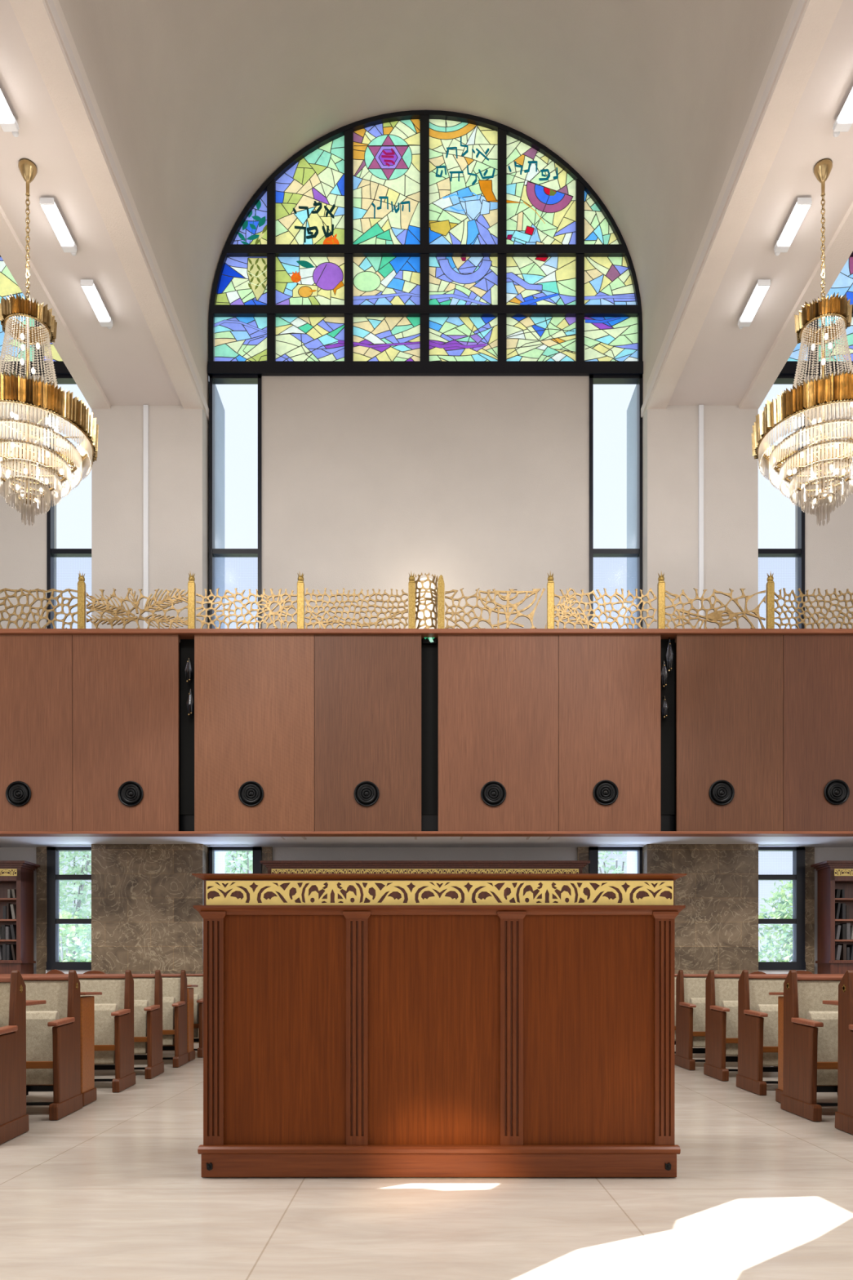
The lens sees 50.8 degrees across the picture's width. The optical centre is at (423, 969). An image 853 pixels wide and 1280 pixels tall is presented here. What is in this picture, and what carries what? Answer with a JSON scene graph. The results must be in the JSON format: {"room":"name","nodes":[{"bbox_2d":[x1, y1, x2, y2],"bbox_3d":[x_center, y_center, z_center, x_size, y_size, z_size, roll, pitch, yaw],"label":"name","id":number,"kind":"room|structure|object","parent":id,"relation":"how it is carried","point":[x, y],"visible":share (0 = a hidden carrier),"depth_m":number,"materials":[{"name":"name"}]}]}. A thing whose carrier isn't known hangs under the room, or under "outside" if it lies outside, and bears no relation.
{"room":"house of worship","nodes":[
{"label":"house of worship","id":0,"kind":"room"},
{"bbox_2d":[0,376,56,973],"bbox_3d":[-7.540,-3.652,12.700,4.579,9.303,0.300,0,0,0],"label":"wall","id":1,"kind":"structure","parent":0,"point":[23,548],"depth_m":12.55,"materials":[{"name":"paint"}]},
{"bbox_2d":[0,255,71,376],"bbox_3d":[-7.524,-10.208,12.590,6.190,3.819,0.200,0,0,0],"label":"window","id":2,"kind":"structure","parent":1,"relation":"in","point":[8,285],"depth_m":12.60,"materials":[{"name":"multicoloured glass"}]},
{"bbox_2d":[45,969,91,973],"bbox_3d":[-7.532,0.500,12.665,6.109,1.000,0.270,0,0,0],"label":"sill","id":3,"kind":"structure","parent":1,"relation":"attached to","point":[65,971],"depth_m":12.53,"materials":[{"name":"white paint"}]},
{"bbox_2d":[46,374,91,628],"bbox_3d":[-4.879,-5.774,12.575,0.743,5.048,0.150,0,0,0],"label":"window","id":4,"kind":"structure","parent":1,"relation":"in","point":[51,553],"depth_m":12.53,"materials":[{"name":"black metal"}]},
{"bbox_2d":[46,846,91,969],"bbox_3d":[-4.879,-0.860,12.575,0.743,1.720,0.150,0,0,0],"label":"window","id":5,"kind":"structure","parent":1,"relation":"in","point":[53,876],"depth_m":12.52,"materials":[{"name":"black metal"}]},
{"bbox_2d":[0,0,208,421],"bbox_3d":[-3.770,-7.760,4.475,1.560,0.120,16.950,0,0,0],"label":"ceiling","id":6,"kind":"structure","parent":0,"point":[125,359],"depth_m":9.42,"materials":[{"name":"paint"}]},
{"bbox_2d":[0,88,19,137],"bbox_3d":[-3.740,-7.650,7.902,0.150,0.100,0.714,0,0,0],"label":"tube light","id":7,"kind":"object","parent":6,"relation":"attached to","point":[8,122],"visible":1,"depth_m":8.05,"materials":[{"name":"white paint"}]},
{"bbox_2d":[0,91,13,121],"bbox_3d":[-3.740,-7.621,7.810,0.136,0.018,0.500,0,0,0],"label":"diffuser","id":8,"kind":"object","parent":7,"relation":"attached to","point":[6,115],"depth_m":7.97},
{"bbox_2d":[0,158,98,525],"bbox_3d":[-3.788,-5.984,8.601,1.283,3.428,1.280,0,0,0],"label":"chandelier","id":9,"kind":"object","parent":6,"relation":"hanging from","point":[27,391],"visible":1,"depth_m":8.52,"materials":[{"name":"gold metal"}]},
{"bbox_2d":[0,315,64,435],"bbox_3d":[-3.789,-5.721,8.600,0.691,0.820,0.690,0,0,0],"label":"strands","id":10,"kind":"object","parent":9,"relation":"hanging from","point":[46,342],"depth_m":8.54,"materials":[{"name":"clear glass"}]},
{"bbox_2d":[0,205,111,408],"bbox_3d":[-4.394,-7.825,4.135,0.272,0.350,16.270,0,0,0],"label":"ceiling beam","id":11,"kind":"structure","parent":6,"relation":"attached to","point":[12,252],"depth_m":10.46,"materials":[{"name":"paint"}]},
{"bbox_2d":[39,197,77,256],"bbox_3d":[-3.740,-7.650,9.272,0.150,0.100,0.714,0,0,0],"label":"tube light","id":12,"kind":"object","parent":6,"relation":"attached to","point":[48,205],"visible":1,"depth_m":9.18,"materials":[{"name":"white paint"}]},
{"bbox_2d":[40,203,73,244],"bbox_3d":[-3.740,-7.621,9.180,0.136,0.018,0.500,0,0,0],"label":"diffuser","id":13,"kind":"object","parent":12,"relation":"attached to","point":[51,211],"depth_m":9.16,"materials":[{"name":"plastic"}]},
{"bbox_2d":[80,280,113,328],"bbox_3d":[-3.740,-7.650,10.352,0.150,0.100,0.754,0,0,0],"label":"tube light","id":14,"kind":"object","parent":6,"relation":"attached to","point":[88,286],"visible":1,"depth_m":10.26,"materials":[{"name":"white paint"}]},
{"bbox_2d":[81,284,110,320],"bbox_3d":[-3.740,-7.621,10.260,0.136,0.018,0.540,0,0,0],"label":"diffuser","id":15,"kind":"object","parent":14,"relation":"attached to","point":[91,291],"depth_m":10.24,"materials":[{"name":"plastic"}]},
{"bbox_2d":[8,0,203,409],"bbox_3d":[-3.146,-7.825,4.135,0.272,0.350,16.270,0,0,0],"label":"ceiling beam","id":16,"kind":"structure","parent":6,"relation":"attached to","point":[34,20],"depth_m":8.69,"materials":[{"name":"paint"}]},
{"bbox_2d":[91,405,208,628],"bbox_3d":[-3.770,-4.720,12.600,1.510,5.960,0.700,0,0,0],"label":"wall pier","id":17,"kind":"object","parent":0,"point":[179,437],"visible":0.36,"depth_m":12.25,"materials":[{"name":"paint"}]},
{"bbox_2d":[143,404,148,628],"bbox_3d":[-3.779,-5.485,12.230,0.072,4.410,0.036,0,0,0],"label":"cable conduit","id":18,"kind":"object","parent":17,"relation":"attached to","point":[145,406],"visible":0.5,"depth_m":12.21,"materials":[{"name":"white paint"}]},
{"bbox_2d":[91,844,208,1043],"bbox_3d":[-3.770,-0.360,12.600,1.520,2.720,0.700,0,0,0],"label":"stone wall","id":19,"kind":"structure","parent":0,"point":[144,918],"depth_m":12.25,"materials":[{"name":"stone"}]},
{"bbox_2d":[262,376,589,873],"bbox_3d":[0.030,-3.652,12.700,4.579,9.303,0.300,0,0,0],"label":"wall","id":20,"kind":"structure","parent":0,"point":[369,482],"depth_m":12.55,"materials":[{"name":"paint"}]},
{"bbox_2d":[208,374,262,628],"bbox_3d":[-2.623,-5.774,12.575,0.727,5.048,0.150,0,0,0],"label":"window","id":21,"kind":"structure","parent":20,"relation":"in","point":[214,380],"depth_m":12.52,"materials":[{"name":"black metal"}]},
{"bbox_2d":[208,846,262,873],"bbox_3d":[-2.623,-0.860,12.575,0.727,1.720,0.150,0,0,0],"label":"window","id":22,"kind":"structure","parent":20,"relation":"in","point":[257,851],"depth_m":12.52,"materials":[{"name":"black metal"}]},
{"bbox_2d":[208,110,643,376],"bbox_3d":[0.046,-10.224,12.590,6.190,3.852,0.200,0,0,0],"label":"window","id":23,"kind":"structure","parent":20,"relation":"in","point":[414,242],"depth_m":12.60,"materials":[{"name":"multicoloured glass"}]},
{"bbox_2d":[589,374,642,628],"bbox_3d":[2.691,-5.774,12.575,0.743,5.048,0.150,0,0,0],"label":"window","id":24,"kind":"structure","parent":20,"relation":"in","point":[593,379],"depth_m":12.52,"materials":[{"name":"black metal"}]},
{"bbox_2d":[58,0,793,422],"bbox_3d":[0.025,-9.842,4.305,6.075,4.325,16.610,0,0,0],"label":"vault","id":25,"kind":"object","parent":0,"point":[200,102],"visible":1,"depth_m":11.08,"materials":[{"name":"paint"}]},
{"bbox_2d":[214,384,637,873],"bbox_3d":[0.038,-3.550,13.000,7.509,9.500,0.660,0,0,0],"label":"wall","id":26,"kind":"structure","parent":0,"point":[632,411],"depth_m":12.93,"materials":[{"name":"paint"}]},
{"bbox_2d":[588,846,642,873],"bbox_3d":[2.691,-0.860,12.575,0.743,1.720,0.150,0,0,0],"label":"window","id":27,"kind":"structure","parent":26,"relation":"in","point":[593,851],"depth_m":12.52,"materials":[{"name":"black metal"}]},
{"bbox_2d":[0,628,852,836],"bbox_3d":[0.000,-2.946,11.825,23.800,2.533,1.490,0,0,0],"label":"balcony front","id":28,"kind":"structure","parent":0,"point":[308,716],"depth_m":11.13,"materials":[{"name":"brown wood"}]},
{"bbox_2d":[5,781,31,806],"bbox_3d":[-5.012,-2.179,11.113,0.316,0.316,0.035,0,0,0],"label":"air vent","id":29,"kind":"object","parent":28,"relation":"in","point":[18,793],"visible":1,"depth_m":11.11,"materials":[{"name":"black plastic"}]},
{"bbox_2d":[0,587,77,628],"bbox_3d":[-4.958,-4.496,11.250,1.276,0.568,0.024,0,0,0],"label":"railing","id":30,"kind":"object","parent":28,"relation":"on","point":[25,620],"visible":0.97,"depth_m":11.24,"materials":[{"name":"gold metal"}]},
{"bbox_2d":[77,570,85,628],"bbox_3d":[-4.268,-4.594,11.220,0.089,0.762,0.090,0,0,0],"label":"railing post","id":31,"kind":"object","parent":28,"relation":"on","point":[81,584],"visible":0.88,"depth_m":11.19,"materials":[{"name":"gold metal"}]},
{"bbox_2d":[117,781,143,806],"bbox_3d":[-3.622,-2.179,11.113,0.316,0.316,0.035,0,0,0],"label":"air vent","id":32,"kind":"object","parent":28,"relation":"in","point":[131,793],"visible":1,"depth_m":11.11,"materials":[{"name":"black plastic"}]},
{"bbox_2d":[86,587,187,628],"bbox_3d":[-3.582,-4.497,11.250,1.276,0.569,0.024,0,0,0],"label":"railing","id":33,"kind":"object","parent":28,"relation":"on","point":[178,598],"visible":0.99,"depth_m":11.24,"materials":[{"name":"gold metal"}]},
{"bbox_2d":[187,572,195,628],"bbox_3d":[-2.892,-4.594,11.220,0.089,0.762,0.090,0,0,0],"label":"railing post","id":34,"kind":"object","parent":28,"relation":"on","point":[191,584],"visible":0.91,"depth_m":11.19,"materials":[{"name":"gold metal"}]},
{"bbox_2d":[195,587,297,628],"bbox_3d":[-2.212,-4.497,11.250,1.263,0.568,0.024,0,0,0],"label":"railing","id":35,"kind":"object","parent":28,"relation":"on","point":[267,606],"visible":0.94,"depth_m":11.24,"materials":[{"name":"gold metal"}]},
{"bbox_2d":[238,781,263,806],"bbox_3d":[-2.132,-2.179,11.113,0.316,0.316,0.035,0,0,0],"label":"air vent","id":36,"kind":"object","parent":28,"relation":"in","point":[251,793],"visible":1,"depth_m":11.11,"materials":[{"name":"black plastic"}]},
{"bbox_2d":[297,572,304,628],"bbox_3d":[-1.530,-4.594,11.220,0.089,0.762,0.090,0,0,0],"label":"railing post","id":37,"kind":"object","parent":28,"relation":"on","point":[300,584],"visible":0.86,"depth_m":11.19,"materials":[{"name":"gold metal"}]},
{"bbox_2d":[305,587,408,628],"bbox_3d":[-0.836,-4.497,11.250,1.290,0.568,0.024,0,0,0],"label":"railing","id":38,"kind":"object","parent":28,"relation":"on","point":[348,595],"visible":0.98,"depth_m":11.24,"materials":[{"name":"gold metal"}]},
{"bbox_2d":[353,781,379,806],"bbox_3d":[-0.702,-2.179,11.113,0.316,0.316,0.035,0,0,0],"label":"air vent","id":39,"kind":"object","parent":28,"relation":"in","point":[366,793],"visible":1,"depth_m":11.11,"materials":[{"name":"black plastic"}]},
{"bbox_2d":[408,571,415,628],"bbox_3d":[-0.140,-4.594,11.220,0.089,0.762,0.090,0,0,0],"label":"railing post","id":40,"kind":"object","parent":28,"relation":"on","point":[411,584],"visible":0.92,"depth_m":11.19,"materials":[{"name":"gold metal"}]},
{"bbox_2d":[414,572,438,628],"bbox_3d":[0.027,-4.617,11.405,0.306,0.845,0.306,0,0,45],"label":"lamp","id":41,"kind":"object","parent":28,"relation":"on","point":[425,613],"visible":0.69,"depth_m":11.32,"materials":[{"name":"gold metal"}]},
{"bbox_2d":[422,637,436,644],"bbox_3d":[0.082,-4.137,11.252,0.170,0.105,0.056,0,0,0],"label":"exit sign","id":42,"kind":"object","parent":28,"relation":"attached to","point":[426,641],"visible":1,"depth_m":11.24,"materials":[{"name":"green plastic"}]},
{"bbox_2d":[437,574,444,628],"bbox_3d":[0.223,-4.570,11.220,0.086,0.715,0.060,0,0,0],"label":"railing post","id":43,"kind":"object","parent":28,"relation":"on","point":[441,585],"visible":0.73,"depth_m":11.19,"materials":[{"name":"gold metal"}]},
{"bbox_2d":[480,781,506,806],"bbox_3d":[0.870,-2.179,11.113,0.316,0.316,0.035,0,0,0],"label":"air vent","id":44,"kind":"object","parent":28,"relation":"in","point":[493,793],"visible":1,"depth_m":11.11,"materials":[{"name":"black plastic"}]},
{"bbox_2d":[444,587,546,628],"bbox_3d":[0.907,-4.496,11.250,1.269,0.568,0.024,0,0,0],"label":"railing","id":45,"kind":"object","parent":28,"relation":"on","point":[514,606],"visible":0.95,"depth_m":11.24,"materials":[{"name":"gold metal"}]},
{"bbox_2d":[546,572,554,628],"bbox_3d":[1.593,-4.594,11.220,0.089,0.762,0.090,0,0,0],"label":"railing post","id":46,"kind":"object","parent":28,"relation":"on","point":[550,584],"visible":0.91,"depth_m":11.19,"materials":[{"name":"gold metal"}]},
{"bbox_2d":[554,587,657,628],"bbox_3d":[2.283,-4.497,11.250,1.283,0.568,0.024,0,0,0],"label":"railing","id":47,"kind":"object","parent":28,"relation":"on","point":[579,620],"visible":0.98,"depth_m":11.24,"materials":[{"name":"gold metal"}]},
{"bbox_2d":[592,779,618,805],"bbox_3d":[2.260,-2.192,11.113,0.316,0.316,0.035,0,0,0],"label":"air vent","id":48,"kind":"object","parent":28,"relation":"in","point":[606,792],"visible":1,"depth_m":11.11,"materials":[{"name":"black plastic"}]},
{"bbox_2d":[657,572,665,628],"bbox_3d":[2.976,-4.594,11.220,0.089,0.762,0.090,0,0,0],"label":"railing post","id":49,"kind":"object","parent":28,"relation":"on","point":[661,584],"visible":0.88,"depth_m":11.19,"materials":[{"name":"gold metal"}]},
{"bbox_2d":[665,588,765,628],"bbox_3d":[3.656,-4.496,11.250,1.263,0.567,0.024,0,0,0],"label":"railing","id":50,"kind":"object","parent":28,"relation":"on","point":[713,617],"visible":0.97,"depth_m":11.24,"materials":[{"name":"gold metal"}]},
{"bbox_2d":[709,779,734,805],"bbox_3d":[3.696,-2.192,11.113,0.316,0.316,0.035,0,0,0],"label":"air vent","id":51,"kind":"object","parent":28,"relation":"in","point":[722,792],"visible":1,"depth_m":11.11,"materials":[{"name":"black plastic"}]},
{"bbox_2d":[765,572,774,628],"bbox_3d":[4.339,-4.594,11.220,0.089,0.762,0.090,0,0,0],"label":"railing post","id":52,"kind":"object","parent":28,"relation":"on","point":[770,586],"visible":0.92,"depth_m":11.19,"materials":[{"name":"gold metal"}]},
{"bbox_2d":[758,846,805,969],"bbox_3d":[4.962,-0.860,12.575,0.727,1.720,0.150,0,0,0],"label":"window","id":53,"kind":"structure","parent":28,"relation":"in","point":[798,962],"depth_m":12.52,"materials":[{"name":"black metal"}]},
{"bbox_2d":[774,587,852,628],"bbox_3d":[5.025,-4.497,11.250,1.276,0.569,0.024,0,0,0],"label":"railing","id":54,"kind":"object","parent":28,"relation":"on","point":[802,595],"visible":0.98,"depth_m":11.24,"materials":[{"name":"gold metal"}]},
{"bbox_2d":[823,779,849,804],"bbox_3d":[5.120,-2.199,11.113,0.316,0.316,0.035,0,0,0],"label":"air vent","id":55,"kind":"object","parent":28,"relation":"in","point":[837,792],"visible":1,"depth_m":11.11,"materials":[{"name":"black plastic"}]},
{"bbox_2d":[0,1043,852,1279],"bbox_3d":[0.000,1.100,4.200,24.400,0.200,16.800,0,0,0],"label":"floor","id":56,"kind":"structure","parent":0,"point":[112,1188],"depth_m":3.75,"materials":[{"name":"tile"}]},
{"bbox_2d":[0,860,39,973],"bbox_3d":[-7.545,-0.230,12.255,4.420,2.460,0.490,0,0,0],"label":"bookcase","id":57,"kind":"object","parent":56,"relation":"on","point":[18,875],"visible":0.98,"depth_m":12.18,"materials":[{"name":"brown wood"}]},
{"bbox_2d":[6,944,13,959],"bbox_3d":[-5.627,-0.235,12.258,0.038,0.210,0.203,0,0,0],"label":"book","id":58,"kind":"object","parent":57,"relation":"on","point":[9,953],"visible":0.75,"depth_m":12.16,"materials":[{"name":"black paper"}]},
{"bbox_2d":[0,969,46,1144],"bbox_3d":[-3.882,0.499,5.364,2.914,0.996,0.929,0,0,-4],"label":"pew","id":59,"kind":"object","parent":56,"relation":"on","point":[14,1118],"visible":1,"depth_m":5.38,"materials":[{"name":"brown wood"}]},
{"bbox_2d":[0,969,82,1119],"bbox_3d":[-3.889,0.499,6.109,2.914,0.996,0.560,0,0,-4],"label":"pew","id":60,"kind":"object","parent":56,"relation":"on","point":[53,1028],"visible":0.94,"depth_m":6.20,"materials":[{"name":"brown wood"}]},
{"bbox_2d":[0,969,135,1092],"bbox_3d":[-3.939,0.499,7.459,2.914,0.996,0.560,0,0,-4],"label":"pew","id":61,"kind":"object","parent":56,"relation":"on","point":[113,1009],"visible":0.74,"depth_m":7.55,"materials":[{"name":"brown wood"}]},
{"bbox_2d":[39,991,102,1106],"bbox_3d":[-3.900,0.580,6.656,2.860,0.835,0.412,0,0,-4],"label":"stand","id":62,"kind":"object","parent":56,"relation":"on","point":[88,1090],"visible":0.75,"depth_m":6.68,"materials":[{"name":"brown wood"}]},
{"bbox_2d":[0,969,164,1079],"bbox_3d":[-3.952,0.499,8.359,2.914,0.996,0.560,0,0,-4],"label":"pew","id":63,"kind":"object","parent":56,"relation":"on","point":[148,988],"visible":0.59,"depth_m":8.47,"materials":[{"name":"brown wood"}]},
{"bbox_2d":[0,969,188,1067],"bbox_3d":[-3.966,0.499,9.319,2.914,0.996,0.560,0,0,-4],"label":"pew","id":64,"kind":"object","parent":56,"relation":"on","point":[174,985],"visible":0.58,"depth_m":9.43,"materials":[{"name":"brown wood"}]},
{"bbox_2d":[162,984,198,1061],"bbox_3d":[-3.960,0.580,9.856,2.860,0.835,0.412,0,0,-4],"label":"stand","id":65,"kind":"object","parent":56,"relation":"on","point":[190,1050],"visible":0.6,"depth_m":9.82,"materials":[{"name":"brown wood"}]},
{"bbox_2d":[186,973,203,1057],"bbox_3d":[-3.979,0.499,10.369,2.914,0.996,0.560,0,0,-4],"label":"pew","id":66,"kind":"object","parent":56,"relation":"on","point":[192,979],"visible":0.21,"depth_m":10.44,"materials":[{"name":"brown wood"}]},
{"bbox_2d":[259,860,590,873],"bbox_3d":[0.025,-0.230,12.255,4.420,2.460,0.490,0,0,0],"label":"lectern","id":67,"kind":"object","parent":56,"relation":"on","point":[273,866],"visible":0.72,"depth_m":12.08,"materials":[{"name":"brown wood"}]},
{"bbox_2d":[191,873,686,1177],"bbox_3d":[0.077,0.268,4.746,2.365,1.456,0.928,0,0,0],"label":"bimah","id":68,"kind":"object","parent":56,"relation":"on","point":[355,1024],"visible":1,"depth_m":4.34,"materials":[{"name":"brown wood"}]},
{"bbox_2d":[674,969,737,1070],"bbox_3d":[4.095,0.499,9.171,2.914,0.996,0.560,0,0,0],"label":"pew","id":69,"kind":"object","parent":56,"relation":"on","point":[690,988],"visible":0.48,"depth_m":9.18,"materials":[{"name":"brown wood"}]},
{"bbox_2d":[674,973,844,1053],"bbox_3d":[4.085,0.499,10.101,2.914,0.996,0.560,0,0,0],"label":"pew","id":70,"kind":"object","parent":56,"relation":"on","point":[675,975],"visible":0.02,"depth_m":10.23,"materials":[{"name":"brown wood"}]},
{"bbox_2d":[703,969,844,1080],"bbox_3d":[4.132,0.499,8.300,2.914,0.996,0.560,0,0,0],"label":"pew","id":71,"kind":"object","parent":56,"relation":"on","point":[721,990],"visible":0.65,"depth_m":8.34,"materials":[{"name":"brown wood"}]},
{"bbox_2d":[736,969,843,1095],"bbox_3d":[4.123,0.499,7.391,2.914,0.996,0.560,0,0,0],"label":"pew","id":72,"kind":"object","parent":56,"relation":"on","point":[757,1010],"visible":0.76,"depth_m":7.40,"materials":[{"name":"brown wood"}]},
{"bbox_2d":[768,991,837,1102],"bbox_3d":[4.085,0.580,6.694,2.860,0.835,0.412,0,0,0],"label":"stand","id":73,"kind":"object","parent":56,"relation":"on","point":[779,1091],"visible":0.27,"depth_m":6.74,"materials":[{"name":"brown wood"}]},
{"bbox_2d":[780,969,842,1121],"bbox_3d":[4.015,0.499,6.160,2.914,0.996,0.560,0,0,0],"label":"pew","id":74,"kind":"object","parent":56,"relation":"on","point":[811,1026],"visible":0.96,"depth_m":6.17,"materials":[{"name":"brown wood"}]},
{"bbox_2d":[811,860,852,973],"bbox_3d":[7.610,-0.230,12.255,4.420,2.460,0.490,0,0,0],"label":"bookcase","id":75,"kind":"object","parent":56,"relation":"on","point":[832,875],"visible":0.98,"depth_m":12.17,"materials":[{"name":"brown wood"}]},
{"bbox_2d":[835,944,841,959],"bbox_3d":[5.630,-0.233,12.258,0.079,0.206,0.203,0,0,0],"label":"book","id":76,"kind":"object","parent":75,"relation":"on","point":[837,948],"visible":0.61,"depth_m":12.16,"materials":[{"name":"beige paper"}]},
{"bbox_2d":[836,943,846,959],"bbox_3d":[5.711,-0.242,12.258,0.042,0.224,0.203,0,0,0],"label":"book","id":77,"kind":"object","parent":75,"relation":"on","point":[843,951],"visible":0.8,"depth_m":12.16,"materials":[{"name":"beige paper"}]},
{"bbox_2d":[838,902,845,919],"bbox_3d":[5.701,-0.792,12.258,0.045,0.217,0.203,0,0,0],"label":"book","id":78,"kind":"object","parent":75,"relation":"on","point":[842,908],"visible":0.71,"depth_m":12.16,"materials":[{"name":"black paper"}]},
{"bbox_2d":[839,924,846,939],"bbox_3d":[5.705,-0.513,12.258,0.048,0.208,0.203,0,0,0],"label":"book","id":79,"kind":"object","parent":75,"relation":"on","point":[842,935],"visible":0.71,"depth_m":12.16,"materials":[{"name":"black paper"}]},
{"bbox_2d":[822,969,852,1134],"bbox_3d":[4.045,0.499,5.493,2.914,0.996,0.784,0,0,0],"label":"pew","id":80,"kind":"object","parent":56,"relation":"on","point":[844,1114],"visible":1,"depth_m":5.53,"materials":[{"name":"brown wood"}]},
{"bbox_2d":[0,836,852,847],"bbox_3d":[0.000,-1.730,12.045,23.800,0.030,1.410,0,0,0],"label":"ceiling","id":81,"kind":"structure","parent":0,"point":[5,842],"depth_m":12.06,"materials":[{"name":"white paint"}]},
{"bbox_2d":[414,836,462,839],"bbox_3d":[0.197,-1.707,11.600,0.620,0.014,0.300,0,0,0],"label":"ceiling vent","id":82,"kind":"object","parent":81,"relation":"in","point":[415,837],"visible":0.71,"depth_m":11.58,"materials":[{"name":"white paint"}]},
{"bbox_2d":[642,405,758,628],"bbox_3d":[3.815,-4.720,12.600,1.510,5.960,0.700,0,0,0],"label":"wall pier","id":83,"kind":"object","parent":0,"point":[670,435],"visible":0.29,"depth_m":12.25,"materials":[{"name":"paint"}]},
{"bbox_2d":[698,404,703,628],"bbox_3d":[3.786,-5.485,12.230,0.072,4.410,0.036,0,0,0],"label":"cable conduit","id":84,"kind":"object","parent":83,"relation":"attached to","point":[700,406],"visible":0.5,"depth_m":12.21,"materials":[{"name":"white paint"}]},
{"bbox_2d":[642,844,758,1040],"bbox_3d":[3.815,-0.360,12.600,1.520,2.720,0.700,0,0,0],"label":"stone wall","id":85,"kind":"structure","parent":0,"point":[717,930],"depth_m":12.25,"materials":[{"name":"stone"}]},
{"bbox_2d":[640,0,852,417],"bbox_3d":[3.815,-7.760,4.475,1.560,0.120,16.950,0,0,0],"label":"ceiling","id":86,"kind":"structure","parent":0,"point":[724,359],"depth_m":9.42,"materials":[{"name":"paint"}]},
{"bbox_2d":[646,0,843,409],"bbox_3d":[3.191,-7.825,4.135,0.272,0.350,16.270,0,0,0],"label":"ceiling beam","id":87,"kind":"structure","parent":86,"relation":"attached to","point":[818,17],"depth_m":8.71,"materials":[{"name":"paint"}]},
{"bbox_2d":[737,280,770,328],"bbox_3d":[3.790,-7.650,10.352,0.150,0.100,0.754,0,0,0],"label":"tube light","id":88,"kind":"object","parent":86,"relation":"attached to","point":[762,287],"visible":1,"depth_m":10.25,"materials":[{"name":"white paint"}]},
{"bbox_2d":[740,285,768,320],"bbox_3d":[3.790,-7.621,10.260,0.136,0.018,0.540,0,0,0],"label":"diffuser","id":89,"kind":"object","parent":88,"relation":"attached to","point":[759,292],"depth_m":10.25,"materials":[{"name":"plastic"}]},
{"bbox_2d":[773,197,812,256],"bbox_3d":[3.790,-7.650,9.272,0.150,0.100,0.714,0,0,0],"label":"tube light","id":90,"kind":"object","parent":86,"relation":"attached to","point":[802,205],"visible":1,"depth_m":9.18,"materials":[{"name":"white paint"}]},
{"bbox_2d":[777,203,810,244],"bbox_3d":[3.790,-7.621,9.180,0.136,0.018,0.500,0,0,0],"label":"diffuser","id":91,"kind":"object","parent":90,"relation":"attached to","point":[800,210],"depth_m":9.16,"materials":[{"name":"plastic"}]},
{"bbox_2d":[738,201,852,408],"bbox_3d":[4.439,-7.825,4.135,0.272,0.350,16.270,0,0,0],"label":"ceiling beam","id":92,"kind":"structure","parent":86,"relation":"attached to","point":[840,248],"depth_m":10.38,"materials":[{"name":"paint"}]},
{"bbox_2d":[751,158,852,524],"bbox_3d":[3.832,-5.984,8.601,1.283,3.428,1.280,0,0,0],"label":"chandelier","id":93,"kind":"object","parent":86,"relation":"hanging from","point":[833,388],"visible":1,"depth_m":8.51,"materials":[{"name":"gold metal"}]},
{"bbox_2d":[832,88,852,137],"bbox_3d":[3.790,-7.650,7.902,0.150,0.100,0.714,0,0,0],"label":"tube light","id":94,"kind":"object","parent":86,"relation":"attached to","point":[843,122],"visible":1,"depth_m":8.04,"materials":[{"name":"white paint"}]},
{"bbox_2d":[838,89,852,121],"bbox_3d":[3.790,-7.621,7.810,0.136,0.018,0.500,0,0,0],"label":"diffuser","id":95,"kind":"object","parent":94,"relation":"attached to","point":[846,114],"depth_m":7.96,"materials":[{"name":"plastic"}]},
{"bbox_2d":[795,376,852,973],"bbox_3d":[7.615,-3.652,12.700,4.579,9.303,0.300,0,0,0],"label":"wall","id":96,"kind":"structure","parent":0,"point":[828,547],"depth_m":12.55,"materials":[{"name":"paint"}]},
{"bbox_2d":[758,374,804,628],"bbox_3d":[4.962,-5.774,12.575,0.727,5.048,0.150,0,0,0],"label":"window","id":97,"kind":"structure","parent":96,"relation":"in","point":[799,553],"depth_m":12.53,"materials":[{"name":"black metal"}]},
{"bbox_2d":[758,969,806,973],"bbox_3d":[7.623,0.500,12.665,6.109,1.000,0.270,0,0,0],"label":"sill","id":98,"kind":"structure","parent":96,"relation":"attached to","point":[766,971],"depth_m":12.53,"materials":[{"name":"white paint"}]},
{"bbox_2d":[779,251,852,376],"bbox_3d":[7.631,-10.208,12.590,6.190,3.819,0.200,0,0,0],"label":"window","id":99,"kind":"structure","parent":96,"relation":"in","point":[842,285],"depth_m":12.60,"materials":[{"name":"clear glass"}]},
{"label":"outside","id":100,"kind":"structure","parent":0,"visible":0},
{"bbox_3d":[0.000,1.400,36.500,80.000,0.400,47.000,0,0,0],"label":"ground","id":101,"kind":"structure","parent":100,"visible":0},
{"bbox_2d":[59,851,91,961],"bbox_3d":[-6.081,-0.837,16.199,3.248,4.074,1.608,0,0,0],"label":"tree","id":102,"kind":"object","parent":101,"relation":"on","point":[81,895],"visible":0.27,"depth_m":16.07,"materials":[{"name":"green plant"}]},
{"bbox_2d":[59,910,91,961],"bbox_3d":[-5.663,0.123,14.226,1.760,2.158,0.994,0,0,0],"label":"bush","id":103,"kind":"object","parent":101,"relation":"on","point":[65,955],"visible":0.16,"depth_m":14.15,"materials":[{"name":"green plant"}]},
{"bbox_2d":[224,851,253,873],"bbox_3d":[-2.948,-0.893,14.608,1.798,4.187,1.088,0,0,0],"label":"tree","id":104,"kind":"object","parent":101,"relation":"on","point":[247,865],"visible":0.07,"depth_m":14.51,"materials":[{"name":"green plant"}]},
{"bbox_2d":[598,851,626,873],"bbox_3d":[3.293,-0.702,15.352,1.687,3.806,1.076,0,0,0],"label":"tree","id":105,"kind":"object","parent":101,"relation":"on","point":[616,869],"visible":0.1,"depth_m":15.43,"materials":[{"name":"green plant"}]},
{"bbox_2d":[758,880,792,961],"bbox_3d":[6.052,-0.189,14.577,2.608,2.781,1.668,0,0,2],"label":"bush","id":106,"kind":"object","parent":101,"relation":"on","point":[780,910],"visible":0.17,"depth_m":14.55,"materials":[{"name":"green plant"}]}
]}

